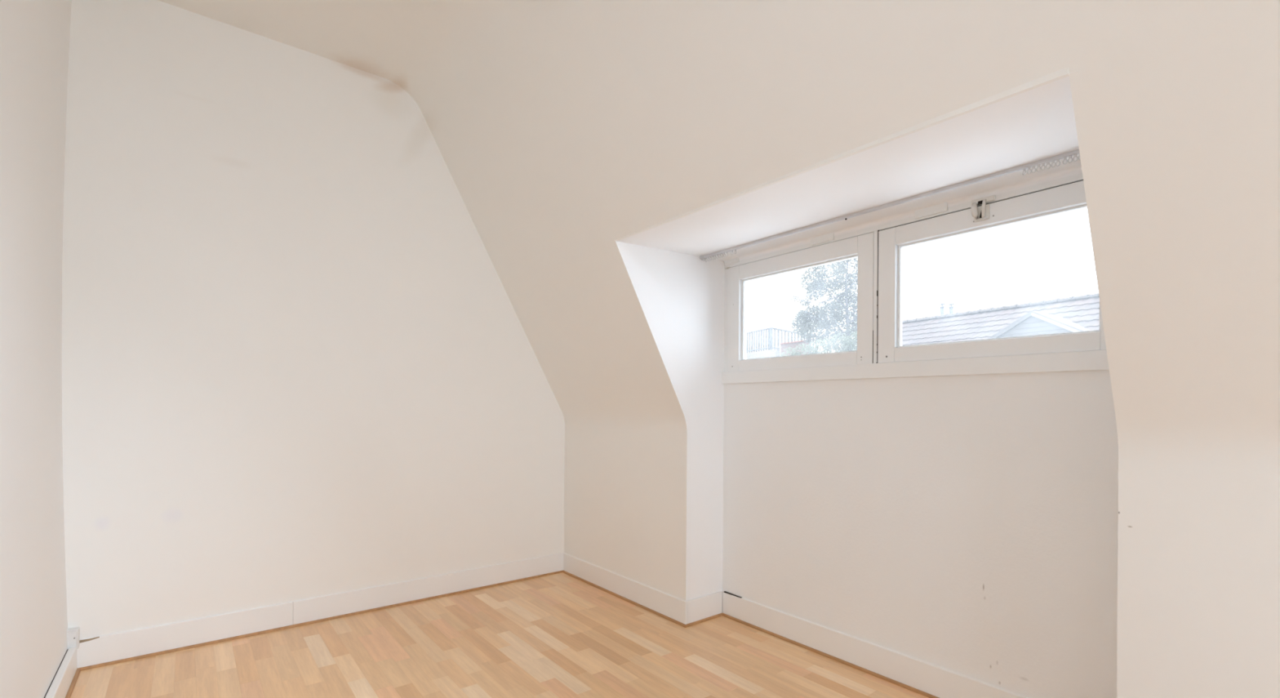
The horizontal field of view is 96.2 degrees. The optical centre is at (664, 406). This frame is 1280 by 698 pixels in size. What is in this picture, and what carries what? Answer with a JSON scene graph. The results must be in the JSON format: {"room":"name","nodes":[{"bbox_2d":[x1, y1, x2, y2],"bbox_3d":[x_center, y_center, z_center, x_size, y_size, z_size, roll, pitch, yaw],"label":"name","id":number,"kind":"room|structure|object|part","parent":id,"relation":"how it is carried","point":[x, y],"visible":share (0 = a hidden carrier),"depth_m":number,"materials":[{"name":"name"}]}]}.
{"room":"empty attic room","nodes":[
{"label":"empty attic room","id":0,"kind":"room"},
{"bbox_2d":[0,0,71,697],"bbox_3d":[-0.496,-0.335,0.005,0.026,2.958,6.171,0,0,-40],"label":"wall","id":1,"kind":"structure","parent":0,"point":[34,34],"depth_m":1.85,"materials":[{"name":"paint"}]},
{"bbox_2d":[44,647,77,697],"bbox_3d":[-0.489,1.048,0.013,0.042,0.107,6.077,0,0,-40],"label":"baseboard","id":2,"kind":"structure","parent":1,"relation":"attached to","point":[59,687],"depth_m":2.15,"materials":[{"name":"white paint"}]},
{"bbox_2d":[65,668,80,697],"bbox_3d":[-0.469,1.097,0.030,0.011,0.010,6.077,0,0,-40],"label":"trim","id":3,"kind":"structure","parent":1,"relation":"attached to","point":[78,670],"depth_m":2.23,"materials":[{"name":"brown wood"}]},
{"bbox_2d":[158,0,426,76],"bbox_3d":[-0.078,-1.820,0.345,1.290,0.102,6.171,0,0,-40],"label":"ceiling","id":4,"kind":"structure","parent":0,"point":[365,35],"depth_m":2.65,"materials":[{"name":"paint"}]},
{"bbox_2d":[62,0,564,639],"bbox_3d":[-1.622,-0.342,3.111,2.559,3.043,0.128,0,0,-40],"label":"wall","id":5,"kind":"structure","parent":0,"point":[297,362],"depth_m":2.77,"materials":[{"name":"paint"}]},
{"bbox_2d":[66,626,79,648],"bbox_3d":[-2.424,0.952,2.343,0.044,0.083,0.041,0,0,-40],"label":"wall outlet","id":6,"kind":"object","parent":5,"relation":"attached to","point":[73,633],"visible":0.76,"depth_m":2.33,"materials":[{"name":"white plastic"}]},
{"bbox_3d":[-2.411,0.951,2.332,0.031,0.064,0.004,0,0,-40],"label":"lid","id":7,"kind":"part","parent":6,"relation":"part of","materials":[{"name":"white plastic"}]},
{"bbox_2d":[76,552,564,668],"bbox_3d":[-1.555,1.033,3.090,2.294,0.124,0.019,0,0,-40],"label":"baseboard","id":8,"kind":"structure","parent":5,"relation":"attached to","point":[136,642],"depth_m":2.84,"materials":[{"name":"white paint"}]},
{"bbox_2d":[78,570,562,671],"bbox_3d":[-1.543,1.090,3.083,2.270,0.010,0.011,0,0,-40],"label":"trim","id":9,"kind":"structure","parent":5,"relation":"attached to","point":[98,665],"depth_m":2.83,"materials":[{"name":"brown wood"}]},
{"bbox_2d":[70,572,928,697],"bbox_3d":[0.490,1.159,0.835,2.736,0.102,6.171,0,0,-40],"label":"floor","id":10,"kind":"structure","parent":0,"point":[559,635],"depth_m":2.49,"materials":[{"name":"brown wood"}]},
{"bbox_2d":[615,240,724,600],"bbox_3d":[0.023,0.169,2.872,0.736,1.906,0.085,0,0,-40],"label":"wall","id":11,"kind":"structure","parent":0,"point":[681,296],"depth_m":2.93,"materials":[{"name":"paint"}]},
{"bbox_2d":[684,613,722,627],"bbox_3d":[0.205,1.101,2.954,0.273,0.010,0.011,0,0,-40],"label":"trim","id":12,"kind":"structure","parent":11,"relation":"attached to","point":[720,614],"depth_m":2.94,"materials":[{"name":"brown wood"}]},
{"bbox_2d":[381,0,1279,697],"bbox_3d":[0.846,-0.317,1.123,1.141,2.890,6.171,0,0,-40],"label":"wall","id":13,"kind":"structure","parent":0,"point":[564,131],"depth_m":1.52,"materials":[{"name":"paint"}]},
{"bbox_2d":[562,570,687,627],"bbox_3d":[-0.286,1.098,3.338,0.011,0.010,1.229,0,0,-40],"label":"trim","id":14,"kind":"structure","parent":13,"relation":"attached to","point":[563,571],"depth_m":3.24,"materials":[{"name":"brown wood"}]},
{"bbox_2d":[563,553,1027,697],"bbox_3d":[1.378,1.051,1.569,0.280,0.126,6.077,0,0,-40],"label":"baseboard","id":15,"kind":"structure","parent":13,"relation":"attached to","point":[936,681],"depth_m":2.65,"materials":[{"name":"white paint"}]},
{"bbox_2d":[614,66,1069,240],"bbox_3d":[0.336,-0.745,1.938,0.013,0.014,1.743,0,0,-40],"label":"trim","id":16,"kind":"structure","parent":13,"relation":"attached to","point":[1064,73],"depth_m":1.55,"materials":[{"name":"paint"}]},
{"bbox_2d":[617,70,1082,261],"bbox_3d":[0.639,-0.785,2.191,0.790,0.116,1.913,0,0,-40],"label":"ceiling","id":17,"kind":"structure","parent":0,"point":[1038,123],"depth_m":1.91,"materials":[{"name":"paint"}]},
{"bbox_2d":[700,148,1079,261],"bbox_3d":[0.736,-0.753,2.287,0.020,0.024,1.746,0,0,-40],"label":"rail","id":18,"kind":"object","parent":17,"relation":"attached to","point":[1073,153],"visible":0.81,"depth_m":2.10,"materials":[{"name":"metal"}]},
{"bbox_2d":[1035,164,1040,171],"bbox_3d":[1.159,-0.741,1.779,0.005,0.026,0.013,0,0,-40],"label":"curtain hook","id":19,"kind":"object","parent":18,"relation":"hanging from","point":[1037,165],"visible":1,"depth_m":1.78,"materials":[{"name":"grey plastic"}]},
{"bbox_2d":[1040,162,1045,170],"bbox_3d":[1.167,-0.741,1.769,0.005,0.026,0.013,0,0,-40],"label":"curtain hook","id":20,"kind":"object","parent":18,"relation":"hanging from","point":[1042,164],"visible":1,"depth_m":1.77,"materials":[{"name":"grey plastic"}]},
{"bbox_2d":[1055,158,1060,166],"bbox_3d":[1.192,-0.741,1.739,0.005,0.026,0.013,0,0,-40],"label":"curtain hook","id":21,"kind":"object","parent":18,"relation":"hanging from","point":[1058,159],"visible":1,"depth_m":1.74,"materials":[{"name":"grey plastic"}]},
{"bbox_2d":[1062,156,1067,164],"bbox_3d":[1.204,-0.740,1.725,0.005,0.026,0.013,0,0,-40],"label":"curtain hook","id":22,"kind":"object","parent":18,"relation":"hanging from","point":[1064,157],"visible":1,"depth_m":1.72,"materials":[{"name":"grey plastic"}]},
{"bbox_2d":[1067,155,1072,163],"bbox_3d":[1.213,-0.740,1.715,0.005,0.026,0.013,0,0,-40],"label":"curtain hook","id":23,"kind":"object","parent":18,"relation":"hanging from","point":[1070,156],"visible":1,"depth_m":1.71,"materials":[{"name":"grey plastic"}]},
{"bbox_2d":[722,369,1118,697],"bbox_3d":[0.908,0.510,2.422,0.102,1.373,1.828,0,0,-40],"label":"wall","id":24,"kind":"structure","parent":0,"point":[967,526],"depth_m":2.16,"materials":[{"name":"paint"}]},
{"bbox_2d":[722,613,938,697],"bbox_3d":[0.857,1.106,2.376,0.011,0.010,1.734,0,0,-40],"label":"trim","id":25,"kind":"structure","parent":24,"relation":"attached to","point":[902,685],"depth_m":2.50,"materials":[{"name":"brown wood"}]},
{"bbox_2d":[724,173,1083,372],"bbox_3d":[0.892,-0.487,2.403,0.062,0.646,1.794,0,0,-40],"label":"window","id":26,"kind":"structure","parent":24,"relation":"in","point":[862,244],"depth_m":2.57,"materials":[{"name":"paint"}]},
{"bbox_3d":[0.623,-0.207,2.730,0.055,0.057,0.684,0,0,-40],"label":"rail","id":27,"kind":"part","parent":26,"relation":"part of","materials":[{"name":"paint"}]},
{"bbox_3d":[0.626,-0.693,2.730,0.055,0.073,0.684,0,0,-40],"label":"rail","id":28,"kind":"part","parent":26,"relation":"part of","materials":[{"name":"paint"}]},
{"bbox_2d":[722,350,1109,383],"bbox_3d":[0.881,-0.147,2.389,0.039,0.062,1.767,0,0,-40],"label":"trim","id":29,"kind":"structure","parent":24,"relation":"attached to","point":[1095,360],"depth_m":2.17,"materials":[{"name":"paint"}]},
{"bbox_2d":[876,179,1106,363],"bbox_3d":[1.180,-0.453,2.058,0.104,0.591,0.895,0,0,-40],"label":"window","id":30,"kind":"structure","parent":24,"relation":"in","point":[1071,197],"depth_m":2.10,"materials":[{"name":"paint"}]},
{"bbox_3d":[1.119,-0.705,2.071,0.025,0.063,0.024,0,0,-40],"label":"lever","id":31,"kind":"part","parent":30,"relation":"part of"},
{"bbox_3d":[1.141,-0.708,2.050,0.015,0.063,0.016,0,0,28],"label":"lever arm","id":32,"kind":"part","parent":30,"relation":"part of"},
{"bbox_3d":[1.171,-0.688,2.075,0.055,0.072,0.680,0,0,-40],"label":"rail","id":33,"kind":"part","parent":30,"relation":"part of","materials":[{"name":"paint"}]},
{"bbox_3d":[1.168,-0.206,2.075,0.055,0.060,0.680,0,0,-40],"label":"rail","id":34,"kind":"part","parent":30,"relation":"part of","materials":[{"name":"paint"}]},
{"label":"outside","id":35,"kind":"structure","parent":0,"visible":0},
{"bbox_3d":[-0.048,7.140,0.000,102.000,0.170,102.000,0,0,-40],"label":"ground","id":36,"kind":"structure","parent":35,"visible":0},
{"bbox_2d":[746,349,781,359],"bbox_3d":[5.488,2.332,26.988,1.727,9.520,4.758,0,0,42],"label":"building","id":37,"kind":"structure","parent":36,"relation":"on","point":[766,353],"depth_m":25.23,"materials":[{"name":"white"}]},
{"bbox_2d":[746,327,816,353],"bbox_3d":[5.557,-2.918,26.726,4.110,0.982,1.906,0,0,-40],"label":"railing","id":38,"kind":"object","parent":37,"relation":"on","point":[765,343],"visible":0.66,"depth_m":25.42,"materials":[{"name":"grey metal"}]},
{"bbox_2d":[776,346,780,356],"bbox_3d":[3.964,2.482,20.772,0.627,9.198,0.913,0,0,13],"label":"chimney","id":39,"kind":"object","parent":36,"relation":"on","point":[778,348],"visible":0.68,"depth_m":20.40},
{"bbox_2d":[779,339,808,355],"bbox_3d":[4.170,2.528,18.423,0.924,9.110,2.018,0,0,13],"label":"extension","id":40,"kind":"object","parent":36,"relation":"on","point":[793,344],"visible":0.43,"depth_m":17.66,"materials":[{"name":"white"}]},
{"bbox_2d":[778,330,857,356],"bbox_3d":[3.598,2.689,12.765,1.952,8.781,1.856,0,0,-40],"label":"shrub","id":41,"kind":"object","parent":36,"relation":"on","point":[850,341],"visible":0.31,"depth_m":12.64,"materials":[{"name":"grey plant"}]},
{"bbox_2d":[791,257,903,351],"bbox_3d":[4.495,1.126,14.596,2.764,11.922,1.719,0,0,0],"label":"tree","id":42,"kind":"object","parent":36,"relation":"on","point":[805,323],"visible":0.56,"depth_m":14.34,"materials":[{"name":"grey plant"}]},
{"bbox_2d":[902,293,1099,346],"bbox_3d":[9.877,1.978,14.990,6.765,10.286,9.282,0,0,-32],"label":"house","id":43,"kind":"structure","parent":36,"relation":"on","point":[1081,313],"depth_m":15.05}
]}

